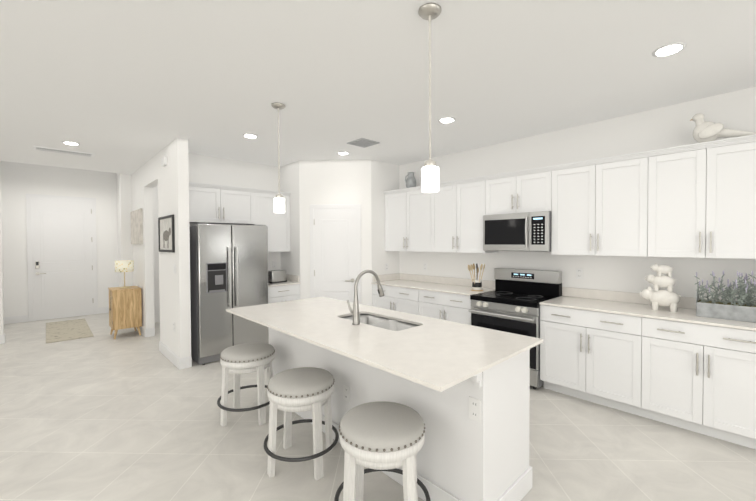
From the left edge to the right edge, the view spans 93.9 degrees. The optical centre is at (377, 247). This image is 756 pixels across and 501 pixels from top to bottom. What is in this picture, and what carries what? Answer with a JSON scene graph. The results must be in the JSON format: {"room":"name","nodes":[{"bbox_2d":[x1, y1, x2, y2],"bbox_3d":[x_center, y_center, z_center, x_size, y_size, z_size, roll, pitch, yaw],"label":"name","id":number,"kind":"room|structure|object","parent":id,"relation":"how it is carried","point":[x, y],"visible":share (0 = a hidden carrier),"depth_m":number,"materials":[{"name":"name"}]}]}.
{"room":"kitchen","nodes":[
{"label":"kitchen","id":0,"kind":"room"},
{"bbox_2d":[0,313,755,500],"bbox_3d":[-2.263,1.560,1.706,9.800,0.120,14.050,-1,1,-43],"label":"floor","id":1,"kind":"structure","parent":0,"point":[127,414],"depth_m":2.66,"materials":[{"name":"tile"}]},
{"bbox_2d":[46,318,93,342],"bbox_3d":[-5.471,1.434,6.238,0.570,0.010,1.850,-1,1,-43],"label":"entry rug","id":2,"kind":"object","parent":1,"relation":"on","point":[58,331],"visible":0.96,"depth_m":6.12,"materials":[{"name":"beige fabric"}]},
{"bbox_2d":[108,286,141,338],"bbox_3d":[-4.179,1.052,5.835,0.397,0.782,0.472,-1,1,-43],"label":"cabinet","id":3,"kind":"object","parent":1,"relation":"on","point":[125,308],"visible":0.98,"depth_m":5.67,"materials":[{"name":"brown wood"}]},
{"bbox_2d":[115,260,133,288],"bbox_3d":[-4.180,0.435,5.827,0.256,0.450,0.256,-1,1,-43],"label":"table lamp","id":4,"kind":"object","parent":3,"relation":"on","point":[124,266],"visible":1,"depth_m":5.74,"materials":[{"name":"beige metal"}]},
{"bbox_2d":[189,223,268,364],"bbox_3d":[-2.084,0.565,4.860,0.899,1.762,0.815,-1,1,-43],"label":"refrigerator","id":5,"kind":"object","parent":1,"relation":"on","point":[228,266],"visible":0.75,"depth_m":4.52,"materials":[{"name":"silver metal"}]},
{"bbox_2d":[217,342,274,426],"bbox_3d":[-1.137,1.171,3.102,0.507,0.600,0.507,-1,1,-43],"label":"stool","id":6,"kind":"object","parent":1,"relation":"on","point":[237,360],"visible":0.92,"depth_m":2.95,"materials":[{"name":"wood"}]},
{"bbox_2d":[268,284,299,343],"bbox_3d":[-1.608,0.994,5.459,0.585,0.878,0.655,-1,1,-43],"label":"base cabinet","id":7,"kind":"object","parent":1,"relation":"on","point":[283,293],"visible":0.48,"depth_m":5.25,"materials":[{"name":"white paint"}]},
{"bbox_2d":[268,274,300,286],"bbox_3d":[-1.619,0.493,5.459,0.585,0.122,0.632,-1,1,-43],"label":"countertop","id":8,"kind":"structure","parent":7,"relation":"on","point":[292,279],"depth_m":5.44,"materials":[{"name":"stone"}]},
{"bbox_2d":[268,270,286,283],"bbox_3d":[-1.572,0.440,5.448,0.165,0.186,0.294,0,1,39],"label":"toaster","id":9,"kind":"object","parent":8,"relation":"on","point":[276,276],"visible":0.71,"depth_m":5.37,"materials":[{"name":"silver metal"}]},
{"bbox_2d":[263,367,338,479],"bbox_3d":[-0.527,1.179,2.444,0.506,0.600,0.506,-1,1,-43],"label":"stool","id":10,"kind":"object","parent":1,"relation":"on","point":[300,389],"visible":1,"depth_m":2.29,"materials":[{"name":"wood"}]},
{"bbox_2d":[334,401,430,500],"bbox_3d":[0.022,1.185,1.869,0.507,0.600,0.507,-1,1,-43],"label":"stool","id":11,"kind":"object","parent":1,"relation":"on","point":[382,436],"visible":1,"depth_m":1.73,"materials":[{"name":"fabric"}]},
{"bbox_2d":[372,284,411,313],"bbox_3d":[0.471,0.986,5.266,0.618,0.878,0.984,-1,1,-43],"label":"base cabinet","id":12,"kind":"object","parent":1,"relation":"on","point":[394,298],"depth_m":5.06,"materials":[{"name":"white paint"}]},
{"bbox_2d":[267,319,531,500],"bbox_3d":[-0.103,1.030,2.827,0.629,0.878,2.403,-1,1,-43],"label":"kitchen island","id":13,"kind":"object","parent":1,"relation":"on","point":[475,447],"visible":0.48,"depth_m":2.02,"materials":[{"name":"white paint"}]},
{"bbox_2d":[226,297,542,391],"bbox_3d":[-0.185,0.582,2.755,1.065,0.020,2.450,-1,1,-43],"label":"island countertop","id":14,"kind":"structure","parent":13,"relation":"on","point":[439,355],"depth_m":2.23,"materials":[{"name":"stone"}]},
{"bbox_2d":[347,270,383,324],"bbox_3d":[-0.089,0.369,2.762,0.320,0.402,0.113,-1,1,-43],"label":"faucet","id":15,"kind":"object","parent":14,"relation":"on","point":[355,311],"visible":1,"depth_m":2.65,"materials":[{"name":"brushed nickel"}]},
{"bbox_2d":[341,314,419,330],"bbox_3d":[-0.001,0.692,2.799,0.352,0.200,0.742,-1,1,-43],"label":"sink","id":16,"kind":"object","parent":14,"relation":"in","point":[383,322],"visible":0.08,"depth_m":2.87,"materials":[{"name":"silver metal"}]},
{"bbox_2d":[412,289,470,324],"bbox_3d":[1.030,0.994,4.671,0.618,0.878,0.886,-1,1,-43],"label":"base cabinet","id":17,"kind":"object","parent":1,"relation":"on","point":[438,305],"depth_m":4.45,"materials":[{"name":"white paint"}]},
{"bbox_2d":[468,268,561,388],"bbox_3d":[1.548,0.852,4.018,0.734,1.180,0.765,-1,1,-43],"label":"range","id":18,"kind":"object","parent":1,"relation":"on","point":[512,301],"visible":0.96,"depth_m":3.92,"materials":[{"name":"silver metal"}]},
{"bbox_2d":[540,305,631,411],"bbox_3d":[2.168,1.008,3.459,0.618,0.878,0.896,-1,1,-43],"label":"base cabinet","id":19,"kind":"object","parent":1,"relation":"on","point":[586,355],"depth_m":3.26,"materials":[{"name":"white paint"}]},
{"bbox_2d":[628,316,755,449],"bbox_3d":[2.696,1.015,2.897,0.618,0.878,0.884,-1,1,-43],"label":"base cabinet","id":20,"kind":"object","parent":1,"relation":"on","point":[698,378],"depth_m":2.72,"materials":[{"name":"white paint"}]},
{"bbox_2d":[371,273,755,330],"bbox_3d":[1.851,0.503,3.775,0.632,0.122,5.040,-1,1,-43],"label":"countertop","id":21,"kind":"structure","parent":20,"relation":"on","point":[624,303],"depth_m":3.55,"materials":[{"name":"stone"}]},
{"bbox_2d":[468,263,484,290],"bbox_3d":[1.244,0.364,4.436,0.294,0.342,0.201,-1,1,-43],"label":"utensil crock","id":22,"kind":"object","parent":21,"relation":"on","point":[477,284],"visible":1,"depth_m":4.41,"materials":[{"name":"white ceramic"}]},
{"bbox_2d":[640,263,681,311],"bbox_3d":[2.508,0.342,3.143,0.147,0.417,0.291,-1,1,-43],"label":"stack","id":23,"kind":"object","parent":21,"relation":"on","point":[668,297],"visible":1,"depth_m":3.10,"materials":[{"name":"white ceramic"}]},
{"bbox_2d":[694,270,755,322],"bbox_3d":[2.925,0.362,2.644,0.262,0.391,0.842,-1,1,-43],"label":"planter","id":24,"kind":"object","parent":21,"relation":"on","point":[743,308],"visible":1,"depth_m":2.76,"materials":[{"name":"metal"}]},
{"bbox_2d":[0,87,755,357],"bbox_3d":[-2.272,-0.110,1.679,9.800,3.220,14.050,-1,1,-43],"label":"wall","id":25,"kind":"structure","parent":0,"point":[153,189],"depth_m":5.22,"materials":[{"name":"white paint"}]},
{"bbox_2d":[0,334,5,343],"bbox_3d":[-7.420,1.424,3.744,4.776,0.134,0.014,-1,1,-43],"label":"baseboard","id":26,"kind":"structure","parent":25,"relation":"attached to","point":[2,337],"depth_m":5.36,"materials":[{"name":"white paint"}]},
{"bbox_2d":[4,315,28,324],"bbox_3d":[-6.937,1.371,6.735,0.395,0.134,0.014,-1,1,-43],"label":"baseboard","id":27,"kind":"structure","parent":25,"relation":"attached to","point":[24,318],"depth_m":6.75,"materials":[{"name":"white paint"}]},
{"bbox_2d":[26,194,97,321],"bbox_3d":[-6.394,0.186,7.193,1.060,2.484,0.068,-1,1,-43],"label":"front door","id":28,"kind":"structure","parent":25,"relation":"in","point":[62,255],"depth_m":7.18,"materials":[{"name":"white paint"}]},
{"bbox_2d":[98,307,108,313],"bbox_3d":[-5.896,1.350,7.714,0.345,0.134,0.015,-1,1,-43],"label":"baseboard","id":29,"kind":"structure","parent":25,"relation":"attached to","point":[101,310],"depth_m":7.66,"materials":[{"name":"white paint"}]},
{"bbox_2d":[131,208,142,243],"bbox_3d":[-4.147,-0.354,6.068,0.035,0.580,0.880,-1,1,-43],"label":"picture","id":30,"kind":"object","parent":25,"relation":"attached to","point":[137,226],"visible":0.98,"depth_m":5.92},
{"bbox_2d":[136,326,146,336],"bbox_3d":[-4.118,1.368,6.092,0.016,0.134,1.116,-1,1,-43],"label":"baseboard","id":31,"kind":"structure","parent":25,"relation":"attached to","point":[143,330],"depth_m":5.78,"materials":[{"name":"white paint"}]},
{"bbox_2d":[161,156,166,166],"bbox_3d":[-2.784,-1.126,4.601,0.035,0.110,0.150,-1,1,-43],"label":"door chime","id":32,"kind":"object","parent":25,"relation":"attached to","point":[164,159],"depth_m":4.55,"materials":[{"name":"white plastic"}]},
{"bbox_2d":[158,215,174,252],"bbox_3d":[-2.760,-0.179,4.601,0.025,0.465,0.740,-1,1,-43],"label":"framed picture","id":33,"kind":"object","parent":25,"relation":"attached to","point":[166,233],"visible":1,"depth_m":4.58,"materials":[{"name":"paper"}]},
{"bbox_2d":[159,341,181,369],"bbox_3d":[-2.725,1.386,4.608,0.016,0.134,1.046,-1,1,-43],"label":"baseboard","id":34,"kind":"structure","parent":25,"relation":"attached to","point":[175,359],"depth_m":4.52,"materials":[{"name":"white paint"}]},
{"bbox_2d":[189,182,256,224],"bbox_3d":[-2.293,-0.594,5.008,0.974,0.496,0.346,-1,1,-43],"label":"upper cabinet","id":35,"kind":"object","parent":25,"relation":"attached to","point":[218,204],"depth_m":4.90,"materials":[{"name":"white paint"}]},
{"bbox_2d":[257,190,289,251],"bbox_3d":[-1.744,-0.396,5.526,0.648,0.914,0.346,-1,1,-43],"label":"upper cabinet","id":36,"kind":"object","parent":25,"relation":"attached to","point":[278,224],"depth_m":5.45,"materials":[{"name":"white paint"}]},
{"bbox_2d":[310,204,360,303],"bbox_3d":[-0.649,0.383,5.414,0.565,2.091,0.565,-1,1,-43],"label":"pantry door","id":37,"kind":"structure","parent":25,"relation":"in","point":[335,250],"depth_m":5.40,"materials":[{"name":"white paint"}]},
{"bbox_2d":[384,186,427,251],"bbox_3d":[0.565,-0.405,5.344,0.332,0.914,0.974,-1,1,-43],"label":"upper cabinet","id":38,"kind":"object","parent":25,"relation":"attached to","point":[406,223],"depth_m":5.25,"materials":[{"name":"white paint"}]},
{"bbox_2d":[405,172,415,187],"bbox_3d":[0.490,-1.016,5.409,0.160,0.260,0.203,-1,1,-43],"label":"ceramic pitcher","id":39,"kind":"object","parent":38,"relation":"on","point":[410,180],"visible":0.83,"depth_m":5.34,"materials":[{"name":"ceramic"}]},
{"bbox_2d":[424,178,498,252],"bbox_3d":[1.123,-0.398,4.749,0.332,0.914,0.897,-1,1,-43],"label":"upper cabinet","id":40,"kind":"object","parent":25,"relation":"attached to","point":[455,213],"depth_m":4.61,"materials":[{"name":"white paint"}]},
{"bbox_2d":[484,166,551,214],"bbox_3d":[1.693,-0.622,4.137,0.332,0.451,0.771,-1,1,-43],"label":"upper cabinet","id":41,"kind":"object","parent":25,"relation":"attached to","point":[524,191],"depth_m":3.99,"materials":[{"name":"white paint"}]},
{"bbox_2d":[483,211,551,251],"bbox_3d":[1.652,-0.180,4.104,0.449,0.428,0.763,-1,1,-43],"label":"microwave","id":42,"kind":"object","parent":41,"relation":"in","point":[529,231],"visible":1,"depth_m":3.94,"materials":[{"name":"silver metal"}]},
{"bbox_2d":[576,268,582,278],"bbox_3d":[2.199,0.281,3.858,0.008,0.115,0.072,-1,1,-43],"label":"wall outlet","id":43,"kind":"object","parent":25,"relation":"attached to","point":[579,273],"depth_m":3.86,"materials":[{"name":"white plastic"}]},
{"bbox_2d":[551,154,635,256],"bbox_3d":[2.260,-0.383,3.538,0.332,0.914,0.883,-1,1,-43],"label":"upper cabinet","id":44,"kind":"object","parent":25,"relation":"attached to","point":[594,203],"depth_m":3.45,"materials":[{"name":"white paint"}]},
{"bbox_2d":[636,134,755,258],"bbox_3d":[2.783,-0.376,2.982,0.332,0.914,0.881,-1,1,-43],"label":"upper cabinet","id":45,"kind":"object","parent":25,"relation":"attached to","point":[696,200],"depth_m":2.90,"materials":[{"name":"white paint"}]},
{"bbox_2d":[690,113,755,142],"bbox_3d":[2.816,-0.997,2.888,0.132,0.283,0.407,-1,1,-43],"label":"figurine","id":46,"kind":"object","parent":45,"relation":"on","point":[705,131],"visible":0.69,"depth_m":2.91,"materials":[{"name":"white ceramic"}]},
{"bbox_2d":[0,0,755,174],"bbox_3d":[-2.279,-1.495,1.655,9.800,0.450,14.050,-1,1,-43],"label":"ceiling","id":47,"kind":"structure","parent":0,"point":[130,87],"depth_m":2.61,"materials":[{"name":"white paint"}]},
{"bbox_2d":[33,146,94,156],"bbox_3d":[-4.255,-1.304,4.802,0.620,0.017,0.220,-1,1,-43],"label":"ceiling vent","id":48,"kind":"object","parent":47,"relation":"in","point":[34,147],"depth_m":4.76,"materials":[{"name":"grey metal"}]},
{"bbox_2d":[62,141,79,144],"bbox_3d":[-3.829,-1.303,4.407,0.175,0.010,0.175,0,1,2],"label":"recessed light","id":49,"kind":"object","parent":47,"relation":"in","point":[65,142],"depth_m":4.39,"materials":[{"name":"white paint"}]},
{"bbox_2d":[242,133,257,137],"bbox_3d":[-1.496,-1.310,4.142,0.175,0.010,0.175,0,1,2],"label":"recessed light","id":50,"kind":"object","parent":47,"relation":"in","point":[247,135],"depth_m":4.12,"materials":[{"name":"white paint"}]},
{"bbox_2d":[271,103,284,212],"bbox_3d":[-0.907,-0.813,3.233,0.124,0.980,0.124,-1,1,-43],"label":"pendant light","id":51,"kind":"object","parent":47,"relation":"hanging from","point":[279,203],"visible":1,"depth_m":3.21,"materials":[{"name":"white glass"}]},
{"bbox_2d":[337,151,349,154],"bbox_3d":[-0.487,-1.329,4.966,0.175,0.010,0.175,0,1,2],"label":"recessed light","id":52,"kind":"object","parent":47,"relation":"in","point":[342,152],"depth_m":4.96,"materials":[{"name":"white paint"}]},
{"bbox_2d":[347,138,379,147],"bbox_3d":[-0.184,-1.318,4.455,0.300,0.018,0.300,-1,1,-43],"label":"ceiling vent","id":53,"kind":"object","parent":47,"relation":"in","point":[363,142],"depth_m":4.43,"materials":[{"name":"grey metal"}]},
{"bbox_2d":[418,3,440,192],"bbox_3d":[0.283,-0.797,1.923,0.124,0.980,0.124,-1,1,-43],"label":"pendant light","id":54,"kind":"object","parent":47,"relation":"hanging from","point":[429,12],"visible":1,"depth_m":1.90,"materials":[{"name":"white glass"}]},
{"bbox_2d":[438,117,455,122],"bbox_3d":[0.710,-1.313,3.634,0.175,0.010,0.175,0,1,2],"label":"recessed light","id":55,"kind":"object","parent":47,"relation":"in","point":[445,119],"depth_m":3.61,"materials":[{"name":"white paint"}]},
{"bbox_2d":[652,42,686,56],"bbox_3d":[1.906,-1.297,2.316,0.175,0.010,0.175,0,1,2],"label":"recessed light","id":56,"kind":"object","parent":47,"relation":"in","point":[669,49],"depth_m":2.30,"materials":[{"name":"white paint"}]}
]}

